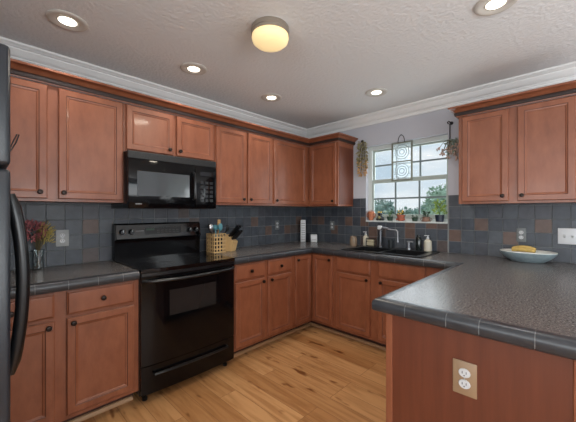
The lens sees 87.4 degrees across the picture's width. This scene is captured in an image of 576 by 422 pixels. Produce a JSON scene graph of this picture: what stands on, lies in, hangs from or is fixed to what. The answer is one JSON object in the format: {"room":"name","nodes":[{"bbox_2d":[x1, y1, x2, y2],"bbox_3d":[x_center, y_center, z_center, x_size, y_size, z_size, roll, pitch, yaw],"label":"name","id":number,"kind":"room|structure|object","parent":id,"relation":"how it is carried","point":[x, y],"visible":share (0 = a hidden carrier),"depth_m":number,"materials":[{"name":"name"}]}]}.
{"room":"kitchen","nodes":[
{"label":"kitchen","id":0,"kind":"room"},
{"bbox_2d":[12,76,302,270],"bbox_3d":[-1.908,0.092,2.097,0.120,2.440,6.320,0,0,44],"label":"wall","id":1,"kind":"structure","parent":0,"point":[12,76],"depth_m":2.54,"materials":[{"name":"grey paint"}]},
{"bbox_2d":[7,76,122,203],"bbox_3d":[-1.619,-0.440,2.040,0.372,0.744,0.842,0,0,44],"label":"upper cabinet","id":2,"kind":"object","parent":1,"relation":"attached to","point":[68,148],"visible":0.97,"depth_m":1.97,"materials":[{"name":"brown wood"}]},
{"bbox_2d":[10,58,357,146],"bbox_3d":[-0.608,-0.852,2.722,3.438,0.080,0.505,0,0,-39],"label":"crown molding","id":3,"kind":"structure","parent":2,"relation":"on","point":[20,69],"depth_m":2.34,"materials":[{"name":"brown wood"}]},
{"bbox_2d":[0,36,306,137],"bbox_3d":[-1.085,-1.073,2.788,0.097,0.110,3.940,0,0,44],"label":"crown molding","id":4,"kind":"structure","parent":1,"relation":"attached to","point":[20,51],"depth_m":2.53,"materials":[{"name":"white wood"}]},
{"bbox_2d":[10,202,305,270],"bbox_3d":[-1.001,0.117,2.937,0.010,0.560,3.590,0,0,44],"label":"backsplash","id":5,"kind":"structure","parent":1,"relation":"attached to","point":[89,225],"depth_m":2.46,"materials":[{"name":"tile"}]},
{"bbox_2d":[56,230,68,246],"bbox_3d":[-1.671,0.194,2.232,0.011,0.122,0.080,0,0,44],"label":"wall outlet","id":6,"kind":"object","parent":5,"relation":"attached to","point":[62,236],"visible":1,"depth_m":2.23,"materials":[{"name":"grey plastic"}]},
{"bbox_2d":[275,220,278,229],"bbox_3d":[-0.135,0.167,3.811,0.011,0.116,0.072,0,0,44],"label":"wall outlet","id":7,"kind":"object","parent":5,"relation":"attached to","point":[276,222],"visible":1,"depth_m":3.81,"materials":[{"name":"grey plastic"}]},
{"bbox_2d":[123,103,213,161],"bbox_3d":[-1.056,-0.632,2.619,0.372,0.358,0.770,0,0,44],"label":"upper cabinet","id":8,"kind":"object","parent":1,"relation":"attached to","point":[144,130],"visible":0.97,"depth_m":2.46,"materials":[{"name":"brown wood"}]},
{"bbox_2d":[111,150,215,208],"bbox_3d":[-1.032,-0.239,2.575,0.444,0.426,0.738,0,0,44],"label":"microwave","id":9,"kind":"object","parent":8,"relation":"attached to","point":[150,180],"visible":0.99,"depth_m":2.39,"materials":[{"name":"black metal"}]},
{"bbox_2d":[214,125,271,205],"bbox_3d":[-0.530,-0.440,3.160,0.372,0.744,0.737,0,0,44],"label":"upper cabinet","id":10,"kind":"object","parent":1,"relation":"attached to","point":[243,160],"visible":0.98,"depth_m":3.02,"materials":[{"name":"brown wood"}]},
{"bbox_2d":[272,138,309,206],"bbox_3d":[0.058,-0.440,3.764,0.372,0.744,0.948,0,0,44],"label":"upper cabinet","id":11,"kind":"object","parent":1,"relation":"attached to","point":[290,161],"visible":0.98,"depth_m":3.52,"materials":[{"name":"brown wood"}]},
{"bbox_2d":[81,325,385,421],"bbox_3d":[0.100,1.362,0.060,5.840,0.100,6.440,0,0,44],"label":"floor","id":12,"kind":"structure","parent":0,"point":[311,373],"depth_m":2.20,"materials":[{"name":"brown wood"}]},
{"bbox_2d":[0,43,29,421],"bbox_3d":[-1.333,0.402,0.888,0.810,1.760,0.808,0,0,44],"label":"refrigerator","id":13,"kind":"object","parent":12,"relation":"on","point":[11,214],"visible":1,"depth_m":0.86,"materials":[{"name":"black metal"}]},
{"bbox_2d":[10,280,137,421],"bbox_3d":[-1.515,0.883,1.943,0.657,0.858,0.848,0,0,44],"label":"base cabinet","id":14,"kind":"object","parent":12,"relation":"on","point":[80,353],"visible":0.88,"depth_m":1.79,"materials":[{"name":"brown wood"}]},
{"bbox_2d":[10,260,139,298],"bbox_3d":[-1.517,0.425,1.941,0.636,0.058,0.842,0,0,44],"label":"countertop","id":15,"kind":"structure","parent":14,"relation":"on","point":[44,280],"depth_m":1.89,"materials":[{"name":"ceramic tile"},{"name":"grout"}]},
{"bbox_3d":[-1.719,0.329,2.073,0.072,0.135,0.072,0,0,44],"label":"vase","id":16,"kind":"object","parent":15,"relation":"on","visible":0},
{"bbox_2d":[25,219,55,266],"bbox_3d":[-1.726,0.212,2.069,0.140,0.338,0.226,0,0,44],"label":"bouquet","id":17,"kind":"object","parent":16,"relation":"in","point":[40,225],"visible":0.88,"depth_m":2.07,"materials":[{"name":"brown plant"}]},
{"bbox_2d":[67,395,132,421],"bbox_3d":[-1.382,1.299,1.808,0.018,0.026,0.840,0,0,44],"label":"baseboard","id":18,"kind":"structure","parent":12,"relation":"on","point":[129,398],"depth_m":1.97,"materials":[{"name":"brown wood"}]},
{"bbox_2d":[112,222,234,400],"bbox_3d":[-0.918,0.705,2.486,0.718,1.215,0.762,0,0,44],"label":"range","id":19,"kind":"object","parent":12,"relation":"on","point":[186,293],"visible":0.97,"depth_m":2.30,"materials":[{"name":"black metal"}]},
{"bbox_2d":[157,229,178,232],"bbox_3d":[-1.083,0.171,2.721,0.010,0.027,0.199,0,0,44],"label":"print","id":20,"kind":"object","parent":19,"relation":"attached to","point":[158,230],"depth_m":2.72,"materials":[{"name":"grey"}]},
{"bbox_2d":[113,251,234,273],"bbox_3d":[-0.923,0.403,2.491,0.623,0.027,0.762,0,0,44],"label":"cooktop","id":21,"kind":"object","parent":19,"relation":"in","point":[175,261],"depth_m":2.41,"materials":[{"name":"black glass"}]},
{"bbox_2d":[233,256,292,352],"bbox_3d":[-0.416,0.883,3.073,0.657,0.858,0.770,0,0,44],"label":"base cabinet","id":22,"kind":"object","parent":12,"relation":"on","point":[263,290],"visible":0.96,"depth_m":2.82,"materials":[{"name":"brown wood"}]},
{"bbox_2d":[234,322,385,356],"bbox_3d":[0.344,1.299,2.620,1.360,0.026,1.170,0,0,44],"label":"baseboard","id":23,"kind":"structure","parent":12,"relation":"on","point":[310,323],"depth_m":3.09,"materials":[{"name":"brown wood"}]},
{"bbox_2d":[286,253,339,331],"bbox_3d":[0.263,0.883,3.587,0.914,0.858,0.914,0,0,44],"label":"base cabinet","id":24,"kind":"object","parent":12,"relation":"on","point":[313,273],"visible":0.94,"depth_m":3.25,"materials":[{"name":"brown wood"}]},
{"bbox_2d":[200,240,575,359],"bbox_3d":[0.686,0.425,2.448,3.086,0.058,1.936,0,0,44],"label":"countertop","id":25,"kind":"structure","parent":24,"relation":"on","point":[532,306],"depth_m":1.45,"materials":[{"name":"laminate"}]},
{"bbox_2d":[207,233,225,252],"bbox_3d":[-0.709,0.304,2.979,0.138,0.185,0.138,0,0,44],"label":"utensil holder","id":26,"kind":"object","parent":25,"relation":"on","point":[216,244],"visible":0.92,"depth_m":2.93,"materials":[{"name":"brown wood"}]},
{"bbox_2d":[209,224,213,236],"bbox_3d":[-0.730,0.181,2.897,0.030,0.137,0.079,0,0,22],"label":"ladle","id":27,"kind":"object","parent":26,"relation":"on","point":[211,227],"visible":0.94,"depth_m":2.88,"materials":[{"name":"silver metal"}]},
{"bbox_2d":[218,223,222,236],"bbox_3d":[-0.665,0.180,2.960,0.044,0.138,0.047,0,0,-10],"label":"spoon","id":28,"kind":"object","parent":26,"relation":"in","point":[220,226],"visible":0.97,"depth_m":2.95,"materials":[{"name":"teal plastic"}]},
{"bbox_2d":[224,234,237,251],"bbox_3d":[-0.590,0.311,3.069,0.126,0.170,0.096,0,0,16],"label":"knife block","id":29,"kind":"object","parent":25,"relation":"on","point":[231,245],"visible":0.76,"depth_m":3.02,"materials":[{"name":"brown wood"}]},
{"bbox_2d":[228,225,238,236],"bbox_3d":[-0.545,0.190,3.022,0.119,0.125,0.029,0,0,16],"label":"knife","id":30,"kind":"object","parent":29,"relation":"in","point":[237,226],"visible":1,"depth_m":3.01,"materials":[{"name":"black plastic"}]},
{"bbox_2d":[231,230,240,239],"bbox_3d":[-0.521,0.229,3.015,0.102,0.107,0.029,0,0,16],"label":"knife","id":31,"kind":"object","parent":29,"relation":"in","point":[238,231],"visible":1,"depth_m":3.00,"materials":[{"name":"black plastic"}]},
{"bbox_2d":[300,220,305,241],"bbox_3d":[0.201,0.252,4.021,0.066,0.290,0.041,0,0,-4],"label":"box","id":32,"kind":"object","parent":25,"relation":"on","point":[302,222],"visible":1,"depth_m":4.00,"materials":[{"name":"white plastic"}]},
{"bbox_2d":[310,234,316,241],"bbox_3d":[0.339,0.346,3.984,0.084,0.100,0.085,0,0,-4],"label":"box","id":33,"kind":"object","parent":25,"relation":"on","point":[313,237],"visible":0.98,"depth_m":3.94,"materials":[{"name":"white plastic"}]},
{"bbox_2d":[350,236,356,245],"bbox_3d":[0.764,0.341,3.522,0.084,0.112,0.084,0,0,44],"label":"jar","id":34,"kind":"object","parent":25,"relation":"on","point":[353,239],"visible":0.99,"depth_m":3.49,"materials":[{"name":"beige ceramic"}]},
{"bbox_2d":[363,232,368,245],"bbox_3d":[0.912,0.314,3.532,0.068,0.165,0.065,0,0,44],"label":"soap dispenser","id":35,"kind":"object","parent":25,"relation":"on","point":[365,236],"visible":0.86,"depth_m":3.51,"materials":[{"name":"beige plastic"}]},
{"bbox_2d":[377,226,398,246],"bbox_3d":[1.082,0.270,3.251,0.063,0.236,0.253,0,0,-44],"label":"faucet","id":36,"kind":"object","parent":25,"relation":"on","point":[380,228],"visible":0.98,"depth_m":3.30,"materials":[{"name":"grey metal"}]},
{"bbox_2d":[341,245,439,257],"bbox_3d":[1.015,0.487,3.038,0.810,0.201,0.495,0,0,44],"label":"sink","id":37,"kind":"object","parent":25,"relation":"in","point":[414,253],"visible":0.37,"depth_m":3.03,"materials":[{"name":"black metal"}]},
{"bbox_2d":[388,240,393,247],"bbox_3d":[1.106,0.344,3.246,0.064,0.085,0.064,0,0,44],"label":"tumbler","id":38,"kind":"object","parent":37,"relation":"on","point":[390,242],"visible":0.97,"depth_m":3.22,"materials":[{"name":"grey"}]},
{"bbox_2d":[416,235,421,250],"bbox_3d":[1.316,0.308,3.034,0.056,0.156,0.056,0,0,44],"label":"bottle","id":39,"kind":"object","parent":37,"relation":"on","point":[418,238],"visible":0.99,"depth_m":3.02,"materials":[{"name":"black"}]},
{"bbox_2d":[424,235,431,250],"bbox_3d":[1.382,0.309,2.977,0.074,0.155,0.073,0,0,44],"label":"soap dispenser","id":40,"kind":"object","parent":37,"relation":"on","point":[427,243],"visible":1,"depth_m":2.95,"materials":[{"name":"beige plastic"}]},
{"bbox_3d":[0.939,0.343,3.408,0.107,0.088,0.051,0,0,44],"label":"sponge holder","id":41,"kind":"object","parent":37,"relation":"on","visible":0},
{"bbox_2d":[367,239,373,245],"bbox_3d":[0.940,0.347,3.408,0.088,0.065,0.028,0,0,44],"label":"sponge","id":42,"kind":"object","parent":41,"relation":"in","point":[371,242],"visible":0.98,"depth_m":3.40,"materials":[{"name":"beige"}]},
{"bbox_2d":[500,249,557,262],"bbox_3d":[1.917,0.355,2.413,0.368,0.083,0.272,0,0,44],"label":"oval dish","id":43,"kind":"object","parent":25,"relation":"on","point":[539,256],"visible":0.97,"depth_m":2.34,"materials":[{"name":"white ceramic"}]},
{"bbox_2d":[511,245,535,252],"bbox_3d":[1.901,0.295,2.430,0.159,0.051,0.106,0,0,44],"label":"banana bunch","id":44,"kind":"object","parent":43,"relation":"in","point":[521,248],"visible":1,"depth_m":2.40,"materials":[{"name":"yellow food"}]},
{"bbox_2d":[334,256,428,346],"bbox_3d":[1.024,0.883,3.026,0.955,0.858,0.657,0,0,44],"label":"base cabinet","id":45,"kind":"object","parent":12,"relation":"on","point":[357,282],"visible":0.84,"depth_m":2.90,"materials":[{"name":"brown wood"}]},
{"bbox_2d":[386,267,575,421],"bbox_3d":[1.050,0.883,1.712,0.912,0.858,1.313,0,0,44],"label":"base cabinet","id":46,"kind":"object","parent":12,"relation":"on","point":[515,383],"visible":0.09,"depth_m":1.15,"materials":[{"name":"brown wood"}]},
{"bbox_2d":[453,358,476,399],"bbox_3d":[0.678,0.640,1.158,0.083,0.130,0.011,0,0,44],"label":"wall outlet","id":47,"kind":"object","parent":46,"relation":"attached to","point":[464,373],"visible":1,"depth_m":1.15,"materials":[{"name":"brown plastic"}]},
{"bbox_2d":[458,368,469,377],"bbox_3d":[0.677,0.619,1.157,0.042,0.036,0.006,0,0,44],"label":"receptacle","id":48,"kind":"object","parent":47,"relation":"attached to","point":[462,372],"depth_m":1.16,"materials":[{"name":"white plastic"}]},
{"bbox_2d":[459,379,470,388],"bbox_3d":[0.677,0.661,1.157,0.042,0.036,0.006,0,0,44],"label":"receptacle","id":49,"kind":"object","parent":47,"relation":"attached to","point":[463,383],"depth_m":1.15,"materials":[{"name":"white plastic"}]},
{"bbox_2d":[0,0,575,128],"bbox_3d":[0.100,-1.178,0.060,5.840,0.100,6.440,0,0,44],"label":"ceiling","id":50,"kind":"structure","parent":0,"point":[335,52],"depth_m":2.03,"materials":[{"name":"white paint"}]},
{"bbox_2d":[45,9,87,31],"bbox_3d":[-1.299,-1.123,1.777,0.204,0.010,0.204,0,0,44],"label":"recessed light","id":51,"kind":"object","parent":50,"relation":"in","point":[61,18],"visible":1,"depth_m":1.76,"materials":[{"name":"grey metal"}]},
{"bbox_2d":[180,62,206,74],"bbox_3d":[-0.742,-1.123,2.371,0.204,0.010,0.204,0,0,44],"label":"recessed light","id":52,"kind":"object","parent":50,"relation":"in","point":[191,68],"visible":1,"depth_m":2.36,"materials":[{"name":"grey metal"}]},
{"bbox_2d":[251,16,288,51],"bbox_3d":[-0.108,-1.069,1.846,0.234,0.118,0.234,0,0,44],"label":"flush ceiling light","id":53,"kind":"object","parent":50,"relation":"attached to","point":[268,33],"visible":1,"depth_m":1.77,"materials":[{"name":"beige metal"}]},
{"bbox_2d":[261,93,281,101],"bbox_3d":[-0.163,-1.123,2.966,0.204,0.010,0.204,0,0,44],"label":"recessed light","id":54,"kind":"object","parent":50,"relation":"in","point":[270,97],"visible":1,"depth_m":2.95,"materials":[{"name":"grey"}]},
{"bbox_2d":[365,88,387,96],"bbox_3d":[0.832,-1.123,2.835,0.204,0.010,0.204,0,0,44],"label":"recessed light","id":55,"kind":"object","parent":50,"relation":"in","point":[375,92],"visible":1,"depth_m":2.83,"materials":[{"name":"grey"}]},
{"bbox_2d":[474,0,516,15],"bbox_3d":[1.121,-1.123,1.627,0.204,0.010,0.204,0,0,44],"label":"recessed light","id":56,"kind":"object","parent":50,"relation":"in","point":[492,7],"visible":1,"depth_m":1.65,"materials":[{"name":"grey metal"}]},
{"bbox_2d":[306,94,575,263],"bbox_3d":[2.353,0.092,2.291,5.720,2.440,0.140,0,0,44],"label":"wall","id":57,"kind":"structure","parent":0,"point":[430,124],"depth_m":3.24,"materials":[{"name":"grey paint"}]},
{"bbox_2d":[309,141,352,206],"bbox_3d":[0.517,-0.440,3.718,0.445,0.744,0.372,0,0,44],"label":"upper cabinet","id":58,"kind":"object","parent":57,"relation":"attached to","point":[330,164],"visible":1,"depth_m":3.58,"materials":[{"name":"brown wood"}]},
{"bbox_2d":[355,140,368,176],"bbox_3d":[0.880,-0.635,3.575,0.180,0.441,0.119,0,0,44],"label":"bunch","id":59,"kind":"object","parent":57,"relation":"hanging from","point":[364,151],"visible":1,"depth_m":3.57,"materials":[{"name":"brown"}]},
{"bbox_2d":[366,135,447,223],"bbox_3d":[1.285,-0.329,3.304,0.895,0.889,0.127,0,0,44],"label":"window","id":60,"kind":"structure","parent":57,"relation":"in","point":[372,151],"depth_m":3.31,"materials":[{"name":"white plastic"}]},
{"bbox_2d":[367,210,375,219],"bbox_3d":[0.981,0.035,3.559,0.091,0.129,0.077,0,0,5],"label":"potted plant","id":61,"kind":"object","parent":60,"relation":"on","point":[370,214],"visible":0.92,"depth_m":3.53,"materials":[{"name":"ceramic"}]},
{"bbox_2d":[376,211,383,220],"bbox_3d":[1.064,0.047,3.475,0.102,0.106,0.062,0,0,44],"label":"figurine","id":62,"kind":"object","parent":60,"relation":"on","point":[380,217],"visible":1,"depth_m":3.46,"materials":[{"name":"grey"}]},
{"bbox_2d":[387,210,392,220],"bbox_3d":[1.149,0.040,3.398,0.068,0.119,0.067,0,0,-14],"label":"potted plant","id":63,"kind":"object","parent":60,"relation":"on","point":[389,218],"visible":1,"depth_m":3.38,"materials":[{"name":"green plant"}]},
{"bbox_2d":[395,210,405,220],"bbox_3d":[1.234,0.036,3.308,0.113,0.127,0.091,0,0,44],"label":"potted plant","id":64,"kind":"object","parent":60,"relation":"on","point":[399,217],"visible":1,"depth_m":3.28,"materials":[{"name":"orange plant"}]},
{"bbox_2d":[391,135,412,181],"bbox_3d":[1.236,-0.592,3.281,0.233,0.507,0.034,0,0,44],"label":"stained glass panel","id":65,"kind":"object","parent":60,"relation":"hanging from","point":[404,141],"visible":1,"depth_m":3.29,"materials":[{"name":"grey"}]},
{"bbox_2d":[411,215,418,220],"bbox_3d":[1.345,0.065,3.205,0.068,0.068,0.065,0,0,-10],"label":"potted plant","id":66,"kind":"object","parent":60,"relation":"on","point":[412,217],"visible":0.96,"depth_m":3.19,"materials":[{"name":"green plant"}]},
{"bbox_2d":[420,210,432,221],"bbox_3d":[1.429,0.040,3.118,0.092,0.120,0.096,0,0,-1],"label":"potted plant","id":67,"kind":"object","parent":60,"relation":"on","point":[424,219],"visible":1,"depth_m":3.10,"materials":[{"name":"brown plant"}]},
{"bbox_2d":[432,199,447,221],"bbox_3d":[1.521,-0.018,3.027,0.137,0.235,0.120,0,0,3],"label":"potted plant","id":68,"kind":"object","parent":60,"relation":"on","point":[439,218],"visible":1,"depth_m":3.01,"materials":[{"name":"green plant"}]},
{"bbox_2d":[306,195,575,262],"bbox_3d":[1.344,0.117,3.168,3.050,0.560,0.010,0,0,44],"label":"backsplash","id":69,"kind":"structure","parent":57,"relation":"attached to","point":[480,229],"depth_m":2.82,"materials":[{"name":"tile"}]},
{"bbox_2d":[330,221,333,229],"bbox_3d":[0.569,0.177,3.906,0.072,0.116,0.011,0,0,44],"label":"wall outlet","id":70,"kind":"object","parent":69,"relation":"attached to","point":[331,222],"visible":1,"depth_m":3.90,"materials":[{"name":"grey plastic"}]},
{"bbox_2d":[516,228,525,241],"bbox_3d":[1.970,0.194,2.545,0.066,0.116,0.011,0,0,44],"label":"wall outlet","id":71,"kind":"object","parent":69,"relation":"attached to","point":[520,232],"visible":1,"depth_m":2.54,"materials":[{"name":"grey plastic"}]},
{"bbox_2d":[558,228,575,244],"bbox_3d":[2.175,0.190,2.337,0.124,0.124,0.020,0,0,44],"label":"light switch","id":72,"kind":"object","parent":69,"relation":"attached to","point":[565,235],"visible":1,"depth_m":2.35,"materials":[{"name":"white plastic"}]},
{"bbox_2d":[306,61,575,138],"bbox_3d":[2.228,-1.073,2.248,5.600,0.110,0.097,0,0,44],"label":"crown molding","id":73,"kind":"structure","parent":57,"relation":"attached to","point":[566,72],"depth_m":2.83,"materials":[{"name":"white wood"}]},
{"bbox_2d":[447,121,452,138],"bbox_3d":[1.566,-0.785,2.912,0.071,0.187,0.033,0,0,-35],"label":"iron bracket","id":74,"kind":"object","parent":57,"relation":"attached to","point":[451,122],"visible":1,"depth_m":2.89,"materials":[{"name":"black metal"}]},
{"bbox_2d":[436,137,458,160],"bbox_3d":[1.538,-0.596,2.891,0.216,0.230,0.101,0,0,44],"label":"sprig","id":75,"kind":"object","parent":74,"relation":"hanging from","point":[454,151],"visible":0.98,"depth_m":2.87,"materials":[{"name":"brown"}]},
{"bbox_2d":[448,80,575,204],"bbox_3d":[1.833,-0.480,2.420,0.898,0.824,0.400,0,0,44],"label":"upper cabinet","id":76,"kind":"object","parent":57,"relation":"attached to","point":[523,154],"depth_m":2.29,"materials":[{"name":"brown wood"}]},
{"label":"outside","id":77,"kind":"structure","parent":0,"visible":0},
{"bbox_3d":[42.189,4.362,47.357,120.000,0.100,119.700,0,0,44],"label":"ground","id":78,"kind":"structure","parent":77,"visible":0},
{"bbox_2d":[375,200,394,213],"bbox_3d":[9.095,1.454,29.341,4.339,5.769,4.909,0,0,44],"label":"tree","id":79,"kind":"object","parent":78,"relation":"on","point":[382,206],"visible":0.16,"depth_m":28.81,"materials":[{"name":"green plant"}]},
{"bbox_2d":[397,206,412,213],"bbox_3d":[12.149,1.851,32.349,3.519,4.956,3.438,0,0,44],"label":"tree","id":80,"kind":"object","parent":78,"relation":"on","point":[409,211],"visible":0.02,"depth_m":31.79,"materials":[{"name":"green plant"}]},
{"bbox_2d":[413,203,428,213],"bbox_3d":[12.450,1.653,26.734,4.615,5.368,3.951,0,0,12],"label":"tree","id":81,"kind":"object","parent":78,"relation":"on","point":[417,210],"visible":0.02,"depth_m":26.42,"materials":[{"name":"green plant"}]},
{"bbox_2d":[418,184,445,214],"bbox_3d":[9.670,1.272,18.880,3.941,6.114,3.364,0,0,44],"label":"tree","id":82,"kind":"object","parent":78,"relation":"on","point":[441,192],"visible":0.12,"depth_m":18.61,"materials":[{"name":"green plant"}]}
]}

